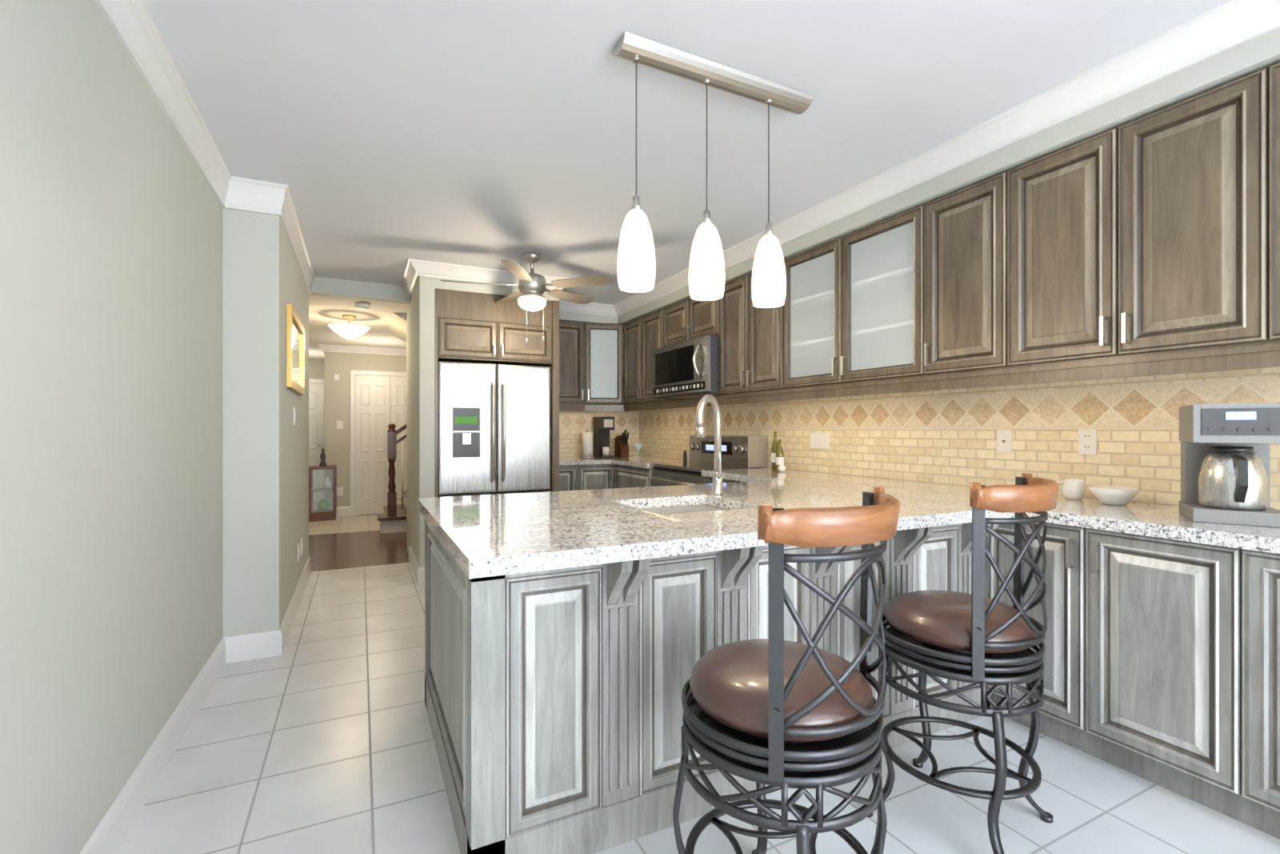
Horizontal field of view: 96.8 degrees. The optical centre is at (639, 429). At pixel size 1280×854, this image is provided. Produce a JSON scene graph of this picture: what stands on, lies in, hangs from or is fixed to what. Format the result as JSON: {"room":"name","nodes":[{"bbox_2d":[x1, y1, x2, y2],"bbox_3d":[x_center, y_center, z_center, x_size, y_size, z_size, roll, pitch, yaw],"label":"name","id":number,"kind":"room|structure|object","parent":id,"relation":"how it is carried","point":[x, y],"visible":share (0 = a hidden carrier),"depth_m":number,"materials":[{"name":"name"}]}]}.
{"room":"kitchen","nodes":[
{"label":"kitchen","id":0,"kind":"room"},
{"bbox_2d":[0,0,1279,853],"bbox_3d":[-1.613,-0.050,3.776,5.885,2.580,14.440,0,0,-26],"label":"wall","id":1,"kind":"structure","parent":0,"point":[154,462],"depth_m":1.79,"materials":[{"name":"grey paint"}]},
{"bbox_2d":[292,407,295,424],"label":"light switch","id":2,"kind":"object","parent":1,"relation":"attached to","point":[294,408],"depth_m":3.78,"materials":[{"name":"white plastic"}]},
{"bbox_2d":[286,304,304,395],"bbox_3d":[-2.329,-0.510,3.852,0.025,0.500,0.930,0,0,-26],"label":"picture","id":3,"kind":"object","parent":1,"relation":"attached to","point":[295,330],"visible":1,"depth_m":3.76,"materials":[{"name":"gold metal"}]},
{"bbox_2d":[297,537,302,561],"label":"outlet","id":4,"kind":"object","parent":1,"relation":"attached to","point":[298,549],"depth_m":4.08,"materials":[{"name":"white plastic"}]},
{"bbox_2d":[308,378,324,501],"bbox_3d":[-5.764,0.185,9.600,0.900,2.110,0.080,0,0,-26],"label":"door","id":5,"kind":"structure","parent":1,"relation":"in","point":[316,389],"depth_m":9.73,"materials":[{"name":"white wood"}]},
{"bbox_2d":[334,374,339,379],"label":"light switch","id":6,"kind":"object","parent":1,"relation":"attached to","point":[336,376],"depth_m":8.11,"materials":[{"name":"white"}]},
{"bbox_2d":[336,420,343,428],"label":"light switch","id":7,"kind":"object","parent":1,"relation":"attached to","point":[339,426],"depth_m":8.13,"materials":[{"name":"white plastic"}]},
{"bbox_2d":[336,486,343,495],"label":"outlet","id":8,"kind":"object","parent":1,"relation":"attached to","point":[339,490],"depth_m":8.13,"materials":[{"name":"white plastic"}]},
{"bbox_2d":[350,369,406,515],"bbox_3d":[-3.691,0.190,8.398,1.055,2.100,0.070,0,0,-26],"label":"closet doors","id":9,"kind":"structure","parent":1,"relation":"in","point":[377,402],"depth_m":8.31,"materials":[{"name":"white wood"}]},
{"bbox_2d":[79,0,1279,853],"bbox_3d":[-0.972,-0.050,4.092,3.185,2.580,14.200,0,0,-26],"label":"molding","id":10,"kind":"structure","parent":1,"relation":"attached to","point":[1233,23],"depth_m":2.40,"materials":[{"name":"white wood"}]},
{"bbox_2d":[559,366,1279,510],"bbox_3d":[0.924,0.022,3.382,1.438,0.584,7.150,0,0,-26],"label":"backsplash","id":11,"kind":"structure","parent":1,"relation":"attached to","point":[941,436],"depth_m":3.08,"materials":[{"name":"beige tile"}]},
{"bbox_2d":[142,0,1231,359],"bbox_3d":[-1.613,-1.300,3.776,5.885,0.200,14.440,0,0,-26],"label":"ceiling","id":12,"kind":"structure","parent":0,"point":[483,134],"depth_m":2.32,"materials":[{"name":"white paint"}]},
{"bbox_2d":[328,314,370,339],"bbox_3d":[-3.061,-1.078,5.983,0.400,0.242,0.400,0,0,-26],"label":"ceiling light","id":13,"kind":"object","parent":12,"relation":"attached to","point":[347,330],"depth_m":5.89,"materials":[{"name":"white glass"}]},
{"bbox_2d":[354,302,369,309],"bbox_3d":[-2.657,-1.179,5.435,0.130,0.039,0.130,0,0,-26],"label":"smoke detector","id":14,"kind":"object","parent":12,"relation":"attached to","point":[359,306],"visible":1,"depth_m":5.40,"materials":[{"name":"white plastic"}]},
{"bbox_2d":[440,252,612,343],"bbox_3d":[-0.862,-0.995,4.361,1.256,0.689,1.249,0,0,-26],"label":"ceiling fan","id":15,"kind":"object","parent":12,"relation":"hanging from","point":[531,286],"depth_m":4.26,"materials":[{"name":"beige wood"}]},
{"bbox_2d":[612,31,813,307],"bbox_3d":[0.298,-0.917,2.143,0.830,0.844,0.136,0,0,-26],"label":"pendant light fixture","id":16,"kind":"object","parent":12,"relation":"hanging from","point":[636,265],"visible":1,"depth_m":2.07,"materials":[{"name":"white glass"}]},
{"bbox_2d":[116,501,1279,853],"bbox_3d":[-1.613,1.270,3.776,5.885,0.060,14.440,0,0,-26],"label":"floor","id":17,"kind":"structure","parent":0,"point":[325,745],"depth_m":2.03,"materials":[{"name":"tile"}]},
{"bbox_2d":[308,448,336,521],"bbox_3d":[-4.396,0.745,7.878,0.320,0.991,0.300,0,0,-26],"label":"curio cabinet","id":18,"kind":"object","parent":17,"relation":"on","point":[323,513],"visible":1,"depth_m":7.81,"materials":[{"name":"brown wood"}]},
{"bbox_2d":[376,312,406,532],"bbox_3d":[-2.251,0.021,7.269,2.009,2.438,2.370,0,0,-26],"label":"staircase","id":19,"kind":"structure","parent":17,"relation":"on","point":[394,519],"depth_m":6.91,"materials":[{"name":"brown wood"}]},
{"bbox_2d":[672,486,899,853],"bbox_3d":[0.344,0.693,1.349,0.537,1.095,0.497,0,0,-43],"label":"bar stool","id":20,"kind":"object","parent":17,"relation":"on","point":[774,711],"visible":1,"depth_m":1.18,"materials":[{"name":"brown leather"}]},
{"bbox_2d":[417,62,1279,853],"bbox_3d":[0.311,0.045,3.080,2.806,2.390,7.150,0,0,-26],"label":"kitchen cabinets","id":21,"kind":"object","parent":17,"relation":"on","point":[1054,316],"visible":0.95,"depth_m":2.16,"materials":[{"name":"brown wood"}]},
{"bbox_2d":[434,288,559,496],"bbox_3d":[-1.476,0.045,5.422,1.053,2.390,1.365,0,0,-26],"label":"fridge","id":22,"kind":"object","parent":21,"relation":"in","point":[497,392],"depth_m":4.84,"materials":[{"name":"silver metal"}]},
{"bbox_2d":[580,428,594,457],"bbox_3d":[-0.586,0.153,6.345,0.150,0.320,0.150,0,0,-26],"label":"paper towel","id":23,"kind":"object","parent":21,"relation":"on","point":[587,437],"visible":1,"depth_m":6.29,"materials":[{"name":"white paper"}]},
{"bbox_2d":[593,416,614,457],"bbox_3d":[-0.410,0.084,6.463,0.150,0.460,0.264,0,0,-26],"label":"coffee machine","id":24,"kind":"object","parent":21,"relation":"on","point":[602,426],"visible":1,"depth_m":6.44,"materials":[{"name":"black plastic"}]},
{"bbox_2d":[614,429,628,457],"bbox_3d":[-0.203,0.156,6.518,0.100,0.315,0.207,0,0,-26],"label":"knife block","id":25,"kind":"object","parent":21,"relation":"on","point":[621,442],"visible":1,"depth_m":6.46,"materials":[{"name":"brown wood"}]},
{"bbox_2d":[683,450,689,461],"bbox_3d":[0.470,0.261,5.673,0.044,0.105,0.124,0,0,-26],"label":"shakers","id":26,"kind":"object","parent":21,"relation":"on","point":[686,456],"visible":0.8,"depth_m":5.69,"materials":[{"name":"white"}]},
{"bbox_2d":[652,335,720,399],"bbox_3d":[0.558,-0.520,4.997,0.665,0.450,0.924,0,0,-26],"label":"microwave","id":27,"kind":"object","parent":21,"relation":"in","point":[689,369],"depth_m":4.74,"materials":[{"name":"grey metal"}]},
{"bbox_2d":[650,435,767,486],"bbox_3d":[0.555,0.632,4.995,0.668,1.155,0.922,0,0,-26],"label":"range","id":28,"kind":"object","parent":21,"relation":"in","point":[738,452],"depth_m":4.85,"materials":[{"name":"grey metal"}]},
{"bbox_2d":[696,394,724,494],"bbox_3d":[0.330,0.073,2.699,0.227,0.481,0.166,0,0,-26],"label":"faucet","id":29,"kind":"object","parent":21,"relation":"on","point":[718,486],"depth_m":2.75,"materials":[{"name":"silver metal"}]},
{"bbox_2d":[771,431,785,471],"bbox_3d":[1.058,0.164,4.329,0.068,0.300,0.251,0,0,-2],"label":"oil bottles","id":30,"kind":"object","parent":21,"relation":"on","point":[777,450],"visible":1,"depth_m":4.31,"materials":[{"name":"green glass"}]},
{"bbox_2d":[1056,478,1085,499],"bbox_3d":[1.966,0.269,2.582,0.088,0.090,0.104,0,0,9],"label":"creamer","id":31,"kind":"object","parent":21,"relation":"on","point":[1071,488],"visible":0.94,"depth_m":2.54,"materials":[{"name":"white ceramic"}]},
{"bbox_2d":[1087,484,1140,504],"bbox_3d":[2.004,0.279,2.404,0.176,0.070,0.176,0,0,-26],"label":"bowl","id":32,"kind":"object","parent":21,"relation":"on","point":[1106,494],"visible":1,"depth_m":2.36,"materials":[{"name":"white ceramic"}]},
{"bbox_2d":[1179,402,1279,527],"bbox_3d":[2.052,0.114,1.970,0.225,0.400,0.312,0,0,36],"label":"coffee maker","id":33,"kind":"object","parent":21,"relation":"on","point":[1225,448],"visible":1,"depth_m":1.91,"materials":[{"name":"silver metal"}]},
{"bbox_2d":[867,472,1059,853],"bbox_3d":[1.026,0.693,1.808,0.537,1.095,0.497,0,0,-42],"label":"bar stool","id":34,"kind":"object","parent":17,"relation":"on","point":[978,639],"visible":0.92,"depth_m":1.65,"materials":[{"name":"black metal"}]}
]}

